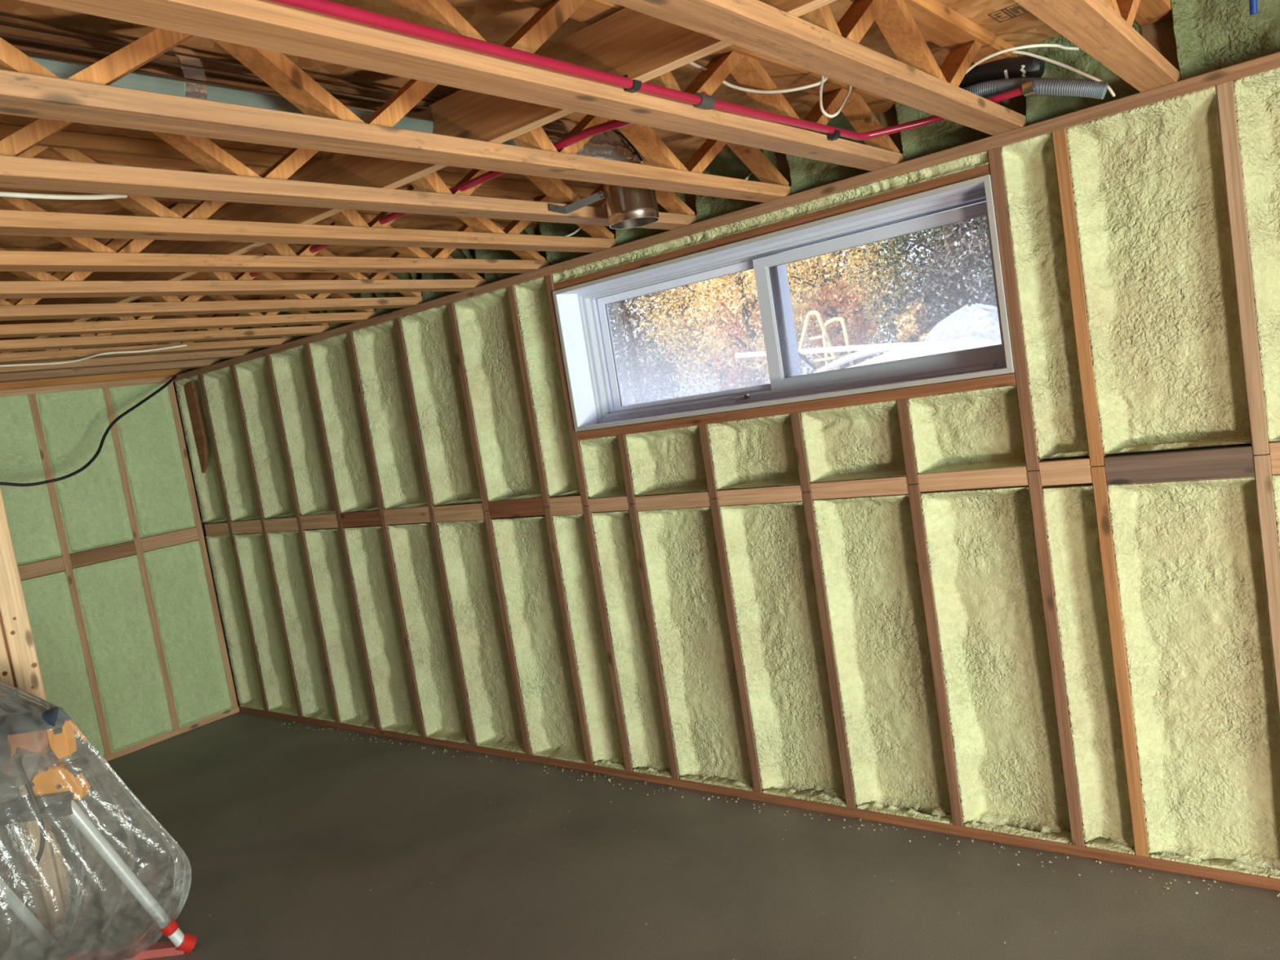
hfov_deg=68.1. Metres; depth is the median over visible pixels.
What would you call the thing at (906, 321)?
leafy tree
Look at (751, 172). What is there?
cable
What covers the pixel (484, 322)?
panel
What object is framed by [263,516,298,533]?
board
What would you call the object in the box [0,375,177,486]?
cable
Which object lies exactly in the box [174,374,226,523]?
panel
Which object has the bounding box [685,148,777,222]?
foam
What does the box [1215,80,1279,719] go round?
stud
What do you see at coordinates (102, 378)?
joist
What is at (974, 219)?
leafy tree
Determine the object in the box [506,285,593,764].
stud
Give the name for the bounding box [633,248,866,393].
leafy tree
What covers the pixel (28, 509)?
panel
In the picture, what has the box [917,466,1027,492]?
board
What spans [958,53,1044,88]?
pipe
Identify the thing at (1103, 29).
truss
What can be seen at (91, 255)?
truss
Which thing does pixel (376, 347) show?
panel
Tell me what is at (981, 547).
spray foam insulation
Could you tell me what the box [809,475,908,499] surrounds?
board
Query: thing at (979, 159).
insulation
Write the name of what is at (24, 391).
plate
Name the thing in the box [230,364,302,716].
stud
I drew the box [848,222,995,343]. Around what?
leafy tree
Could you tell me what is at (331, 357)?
panel
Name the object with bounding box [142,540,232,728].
panel
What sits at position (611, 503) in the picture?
board
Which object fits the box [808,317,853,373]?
garden chair
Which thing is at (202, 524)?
wall
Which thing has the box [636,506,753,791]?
panel
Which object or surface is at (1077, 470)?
board
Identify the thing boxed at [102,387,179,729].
stud
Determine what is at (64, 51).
duct
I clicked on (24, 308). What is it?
truss
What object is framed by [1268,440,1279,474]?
board
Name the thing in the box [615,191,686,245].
foam
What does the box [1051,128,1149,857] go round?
stud
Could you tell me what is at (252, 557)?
panel
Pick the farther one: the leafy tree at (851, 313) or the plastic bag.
the leafy tree at (851, 313)
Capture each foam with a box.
[181,340,216,373]
[213,326,252,362]
[248,311,291,351]
[284,310,327,341]
[325,293,375,329]
[364,272,422,315]
[421,248,480,302]
[474,226,542,283]
[537,204,611,265]
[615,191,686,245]
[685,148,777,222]
[786,111,881,194]
[894,101,1001,160]
[1017,20,1142,124]
[1171,0,1279,79]
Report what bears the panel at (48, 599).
attached to the wall at (202, 524)
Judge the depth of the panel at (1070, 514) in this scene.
2.98 m
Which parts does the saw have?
motor, saw arm, power cord, lock knob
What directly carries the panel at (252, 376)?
attached to the wall at (1160, 34)
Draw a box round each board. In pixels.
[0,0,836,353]
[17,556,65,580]
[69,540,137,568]
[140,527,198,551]
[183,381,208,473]
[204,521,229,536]
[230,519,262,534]
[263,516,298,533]
[299,513,337,529]
[340,510,382,527]
[383,506,430,524]
[433,502,484,522]
[487,497,545,518]
[548,494,583,515]
[587,495,629,512]
[634,490,710,511]
[716,484,803,506]
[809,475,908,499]
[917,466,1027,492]
[1038,457,1092,485]
[1103,444,1254,485]
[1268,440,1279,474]
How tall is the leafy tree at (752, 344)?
1.842 m
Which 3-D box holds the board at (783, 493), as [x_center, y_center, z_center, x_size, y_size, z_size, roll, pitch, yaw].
[0.455,0.057,3.575,0.371,0.060,0.034,-5,6,39]
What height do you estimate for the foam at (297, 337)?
0.233 m
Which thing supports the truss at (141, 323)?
on the plate at (1272, 61)
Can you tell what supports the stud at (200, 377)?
on the plate at (1233, 877)
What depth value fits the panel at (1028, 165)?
2.87 m
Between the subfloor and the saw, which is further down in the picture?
the saw
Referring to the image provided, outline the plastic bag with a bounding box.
[0,680,191,959]
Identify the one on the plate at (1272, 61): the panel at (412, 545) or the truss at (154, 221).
the truss at (154, 221)
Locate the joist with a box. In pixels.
[0,343,182,390]
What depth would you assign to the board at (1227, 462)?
2.68 m
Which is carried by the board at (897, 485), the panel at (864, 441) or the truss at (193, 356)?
the panel at (864, 441)
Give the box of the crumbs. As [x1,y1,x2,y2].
[189,720,1279,959]
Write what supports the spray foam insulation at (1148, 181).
attached to the wall at (1160, 34)
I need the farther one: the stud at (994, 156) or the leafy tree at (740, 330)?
the leafy tree at (740, 330)
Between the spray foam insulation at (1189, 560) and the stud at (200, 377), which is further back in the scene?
the stud at (200, 377)
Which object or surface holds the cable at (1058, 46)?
attached to the truss at (813, 41)
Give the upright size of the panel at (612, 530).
1.169 m
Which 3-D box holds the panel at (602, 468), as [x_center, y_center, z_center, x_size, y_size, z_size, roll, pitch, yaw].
[-0.120,-0.064,4.071,0.220,0.254,0.134,-5,6,39]
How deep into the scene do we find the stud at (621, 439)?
3.99 m
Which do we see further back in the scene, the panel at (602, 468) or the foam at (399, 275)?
the foam at (399, 275)
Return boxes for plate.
[0,376,173,396]
[94,706,239,762]
[172,51,1279,383]
[236,701,1279,891]
[577,372,1016,439]
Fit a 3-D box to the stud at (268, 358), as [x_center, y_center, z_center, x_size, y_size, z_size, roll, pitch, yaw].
[-1.936,0.353,5.609,0.040,2.201,0.140,-5,6,39]
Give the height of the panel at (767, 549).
1.165 m
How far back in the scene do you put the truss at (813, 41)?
2.08 m
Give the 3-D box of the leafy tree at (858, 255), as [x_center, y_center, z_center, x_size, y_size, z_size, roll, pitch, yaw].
[2.191,-2.080,10.264,1.794,2.067,1.831,-12,6,-31]
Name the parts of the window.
pane, fixed sash, window header, sliding sash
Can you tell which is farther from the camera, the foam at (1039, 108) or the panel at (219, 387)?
the panel at (219, 387)
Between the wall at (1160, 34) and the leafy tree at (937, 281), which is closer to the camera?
the wall at (1160, 34)
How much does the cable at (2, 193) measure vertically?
0.023 m
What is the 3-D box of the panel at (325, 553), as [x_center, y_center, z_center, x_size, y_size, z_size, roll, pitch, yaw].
[-1.699,0.848,5.525,0.367,1.167,0.134,-5,6,39]
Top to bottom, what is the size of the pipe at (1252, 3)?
0.117 m
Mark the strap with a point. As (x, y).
(597, 196)
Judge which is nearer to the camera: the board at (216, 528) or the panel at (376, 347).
the panel at (376, 347)
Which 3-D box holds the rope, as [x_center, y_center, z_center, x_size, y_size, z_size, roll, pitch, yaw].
[1.031,-0.821,6.221,0.061,0.229,0.424,-10,5,-14]
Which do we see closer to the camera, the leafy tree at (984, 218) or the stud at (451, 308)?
the stud at (451, 308)
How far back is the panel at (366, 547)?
5.32 m
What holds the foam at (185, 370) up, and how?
on the plate at (1272, 61)
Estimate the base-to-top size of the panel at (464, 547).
1.167 m
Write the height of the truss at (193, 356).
0.234 m
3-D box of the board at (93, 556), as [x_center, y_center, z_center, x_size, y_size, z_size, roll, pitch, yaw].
[-3.290,0.455,5.803,0.035,0.086,0.376,-5,6,39]
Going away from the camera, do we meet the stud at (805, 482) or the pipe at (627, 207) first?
the pipe at (627, 207)
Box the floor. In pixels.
[0,711,1279,959]
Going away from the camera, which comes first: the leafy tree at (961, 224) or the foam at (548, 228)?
the foam at (548, 228)
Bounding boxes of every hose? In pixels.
[813,339,994,373]
[962,77,1108,99]
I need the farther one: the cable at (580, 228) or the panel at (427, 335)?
the panel at (427, 335)
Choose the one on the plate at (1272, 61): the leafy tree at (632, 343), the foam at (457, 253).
the foam at (457, 253)
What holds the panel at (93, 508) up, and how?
attached to the wall at (202, 524)
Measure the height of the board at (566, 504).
0.082 m
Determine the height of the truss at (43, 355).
0.234 m
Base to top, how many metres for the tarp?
0.275 m
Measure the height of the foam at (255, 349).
0.233 m
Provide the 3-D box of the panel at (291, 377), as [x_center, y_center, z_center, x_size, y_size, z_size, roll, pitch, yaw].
[-1.878,-0.278,5.425,0.367,0.946,0.134,-5,6,39]
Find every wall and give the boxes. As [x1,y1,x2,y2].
[17,383,238,701]
[213,16,1252,523]
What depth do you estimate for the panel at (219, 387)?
5.99 m
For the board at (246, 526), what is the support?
attached to the stud at (200, 377)
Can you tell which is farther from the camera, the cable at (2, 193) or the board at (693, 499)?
the board at (693, 499)
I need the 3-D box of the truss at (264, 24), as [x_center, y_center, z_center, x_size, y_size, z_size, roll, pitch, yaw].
[-0.819,-0.694,1.054,0.089,0.234,5.395,-5,6,39]
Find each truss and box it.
[0,28,791,202]
[0,118,697,230]
[0,123,617,252]
[0,187,550,273]
[0,235,488,298]
[0,247,422,320]
[0,272,376,337]
[0,293,329,351]
[0,313,292,364]
[0,315,253,373]
[0,328,219,382]
[19,0,905,171]
[606,0,1027,135]
[1013,0,1181,92]
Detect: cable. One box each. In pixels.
[0,191,127,199]
[0,344,186,367]
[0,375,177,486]
[564,226,581,236]
[688,62,827,93]
[744,171,752,179]
[818,75,851,117]
[965,44,1079,74]
[1012,50,1115,97]
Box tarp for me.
[845,340,1001,368]
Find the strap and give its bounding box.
[548,191,604,213]
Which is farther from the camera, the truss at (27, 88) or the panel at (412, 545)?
the panel at (412, 545)
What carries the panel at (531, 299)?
attached to the wall at (1160, 34)
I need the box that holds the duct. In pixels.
[0,14,642,164]
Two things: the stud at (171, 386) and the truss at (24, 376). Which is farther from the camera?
the stud at (171, 386)
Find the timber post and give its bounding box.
[0,487,91,939]
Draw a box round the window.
[552,164,1014,431]
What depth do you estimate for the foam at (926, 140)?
3.04 m
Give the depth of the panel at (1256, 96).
2.50 m
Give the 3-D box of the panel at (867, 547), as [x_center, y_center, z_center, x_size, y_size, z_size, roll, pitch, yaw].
[0.895,0.625,3.410,0.366,1.167,0.134,-5,6,39]
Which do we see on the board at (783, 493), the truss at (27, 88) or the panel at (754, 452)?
the panel at (754, 452)
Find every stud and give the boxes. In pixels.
[27,393,111,755]
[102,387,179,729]
[167,382,237,708]
[198,373,267,711]
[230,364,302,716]
[265,355,339,722]
[303,343,380,729]
[346,331,425,737]
[394,317,475,745]
[447,302,531,754]
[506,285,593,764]
[544,274,632,771]
[617,434,679,778]
[698,424,762,792]
[790,412,856,808]
[896,399,964,826]
[986,146,1084,846]
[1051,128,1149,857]
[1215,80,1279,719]
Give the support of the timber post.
on the floor
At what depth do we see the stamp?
2.48 m
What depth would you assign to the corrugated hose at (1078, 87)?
2.61 m
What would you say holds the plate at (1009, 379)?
on the stud at (621, 439)
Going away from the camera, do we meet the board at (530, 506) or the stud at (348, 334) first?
the board at (530, 506)
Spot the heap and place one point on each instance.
(976, 322)
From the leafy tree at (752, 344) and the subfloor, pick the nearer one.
the subfloor
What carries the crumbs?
on the floor
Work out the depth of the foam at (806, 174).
3.28 m
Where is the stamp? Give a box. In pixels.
[988,3,1029,22]
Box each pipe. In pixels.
[249,0,1035,277]
[603,183,659,229]
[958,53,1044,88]
[1248,0,1257,15]
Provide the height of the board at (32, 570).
0.086 m
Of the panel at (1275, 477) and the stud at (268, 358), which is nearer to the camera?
the panel at (1275, 477)
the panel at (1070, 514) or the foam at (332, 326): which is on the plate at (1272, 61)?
the foam at (332, 326)
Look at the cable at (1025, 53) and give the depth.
2.57 m
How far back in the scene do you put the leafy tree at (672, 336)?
10.79 m
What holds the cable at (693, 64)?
attached to the truss at (264, 24)
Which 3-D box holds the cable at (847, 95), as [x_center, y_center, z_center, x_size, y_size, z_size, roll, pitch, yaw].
[0.535,-1.048,2.573,0.170,0.128,0.024,-14,7,-43]
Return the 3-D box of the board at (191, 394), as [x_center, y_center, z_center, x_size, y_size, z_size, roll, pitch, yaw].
[-2.892,-0.342,6.195,0.130,0.600,0.020,-5,6,39]
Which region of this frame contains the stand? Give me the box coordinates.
[0,790,196,959]
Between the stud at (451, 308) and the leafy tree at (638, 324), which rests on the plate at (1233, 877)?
the stud at (451, 308)
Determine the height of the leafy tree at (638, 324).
3.557 m
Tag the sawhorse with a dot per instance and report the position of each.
(810, 313)
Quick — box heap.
[922,302,1000,342]
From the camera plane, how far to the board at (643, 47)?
2.22 m
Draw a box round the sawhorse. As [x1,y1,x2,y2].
[798,310,840,369]
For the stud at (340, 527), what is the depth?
5.29 m
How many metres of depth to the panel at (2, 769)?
5.32 m
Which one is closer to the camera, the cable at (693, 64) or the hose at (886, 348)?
the cable at (693, 64)
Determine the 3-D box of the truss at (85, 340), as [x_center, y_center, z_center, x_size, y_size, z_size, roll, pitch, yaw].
[-3.354,-0.477,3.121,0.089,0.234,5.395,-5,6,39]
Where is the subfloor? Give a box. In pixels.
[0,0,1061,321]
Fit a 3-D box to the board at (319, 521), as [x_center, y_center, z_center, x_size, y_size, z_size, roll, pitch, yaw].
[-1.828,0.236,5.431,0.368,0.082,0.035,-5,6,39]
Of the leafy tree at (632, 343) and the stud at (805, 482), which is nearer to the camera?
the stud at (805, 482)
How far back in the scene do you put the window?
3.56 m
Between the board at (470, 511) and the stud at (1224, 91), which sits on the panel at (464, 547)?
the board at (470, 511)
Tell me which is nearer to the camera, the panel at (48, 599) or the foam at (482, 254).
the foam at (482, 254)
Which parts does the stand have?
leg, rail, leg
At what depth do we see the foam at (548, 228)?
4.07 m
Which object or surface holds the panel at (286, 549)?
attached to the wall at (1160, 34)
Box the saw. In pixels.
[0,706,90,865]
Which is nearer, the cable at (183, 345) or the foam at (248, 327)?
the cable at (183, 345)
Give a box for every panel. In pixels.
[0,394,62,565]
[0,764,4,773]
[21,571,105,762]
[35,387,133,553]
[72,554,173,753]
[109,382,195,537]
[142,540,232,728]
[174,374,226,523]
[201,365,259,521]
[205,534,264,710]
[233,355,296,519]
[233,533,297,715]
[266,530,335,721]
[269,345,335,515]
[302,527,376,728]
[308,333,378,512]
[342,525,420,736]
[351,319,427,509]
[386,522,470,744]
[399,304,481,505]
[435,520,525,753]
[453,287,542,501]
[490,515,586,763]
[513,276,580,497]
[551,514,625,769]
[578,435,626,497]
[590,510,671,777]
[624,425,708,495]
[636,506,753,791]
[706,413,799,489]
[719,501,846,806]
[800,400,906,482]
[812,493,952,824]
[906,384,1026,474]
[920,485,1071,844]
[1000,132,1088,459]
[1041,483,1134,854]
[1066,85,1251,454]
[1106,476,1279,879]
[1232,67,1279,441]
[1271,474,1279,554]
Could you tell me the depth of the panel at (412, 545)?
5.06 m
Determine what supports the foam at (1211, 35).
on the plate at (1272, 61)
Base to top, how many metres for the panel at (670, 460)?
0.258 m
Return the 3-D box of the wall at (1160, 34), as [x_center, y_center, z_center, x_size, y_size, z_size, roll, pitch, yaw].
[0.345,0.028,3.853,8.900,2.512,0.058,-5,6,39]
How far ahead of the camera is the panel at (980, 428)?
3.11 m
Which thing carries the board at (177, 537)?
attached to the stud at (171, 386)
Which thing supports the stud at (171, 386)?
on the plate at (175, 732)
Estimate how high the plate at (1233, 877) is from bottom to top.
0.038 m
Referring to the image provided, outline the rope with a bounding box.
[798,351,817,369]
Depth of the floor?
3.44 m
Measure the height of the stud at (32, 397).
2.201 m
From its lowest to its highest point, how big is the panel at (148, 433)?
0.957 m
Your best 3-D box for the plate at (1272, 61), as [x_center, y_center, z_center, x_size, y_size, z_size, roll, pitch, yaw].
[-0.613,-0.877,4.290,6.472,0.038,0.140,-5,6,39]
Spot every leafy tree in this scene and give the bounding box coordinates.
[607,282,710,400]
[608,281,715,403]
[620,266,802,392]
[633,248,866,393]
[671,262,813,386]
[703,284,766,389]
[786,215,992,364]
[786,235,929,373]
[804,273,881,370]
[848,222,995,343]
[888,220,996,337]
[893,298,933,342]
[929,216,996,303]
[966,217,987,263]
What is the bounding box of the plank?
[734,342,906,358]
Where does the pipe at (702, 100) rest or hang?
attached to the truss at (264, 24)
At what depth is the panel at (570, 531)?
4.32 m
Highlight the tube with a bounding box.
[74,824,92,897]
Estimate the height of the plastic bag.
1.163 m
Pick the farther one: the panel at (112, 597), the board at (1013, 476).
the panel at (112, 597)
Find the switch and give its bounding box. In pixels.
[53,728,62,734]
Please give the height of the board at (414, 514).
0.082 m
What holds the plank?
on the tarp
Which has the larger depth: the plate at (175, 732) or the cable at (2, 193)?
the plate at (175, 732)
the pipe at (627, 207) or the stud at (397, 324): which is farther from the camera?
the stud at (397, 324)
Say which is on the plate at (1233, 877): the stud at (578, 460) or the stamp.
the stud at (578, 460)
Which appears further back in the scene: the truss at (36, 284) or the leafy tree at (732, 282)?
the leafy tree at (732, 282)
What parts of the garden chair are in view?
seat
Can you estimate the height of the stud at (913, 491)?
1.489 m
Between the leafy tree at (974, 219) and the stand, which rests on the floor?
the stand
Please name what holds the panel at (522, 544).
attached to the wall at (1160, 34)
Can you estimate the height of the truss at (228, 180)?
0.234 m
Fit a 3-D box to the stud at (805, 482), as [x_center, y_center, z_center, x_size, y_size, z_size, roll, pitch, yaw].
[0.715,0.480,3.525,0.039,1.489,0.140,-5,6,39]
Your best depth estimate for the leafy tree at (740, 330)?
9.97 m
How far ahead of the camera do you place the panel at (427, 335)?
4.70 m
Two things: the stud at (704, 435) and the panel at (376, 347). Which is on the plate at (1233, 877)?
the stud at (704, 435)

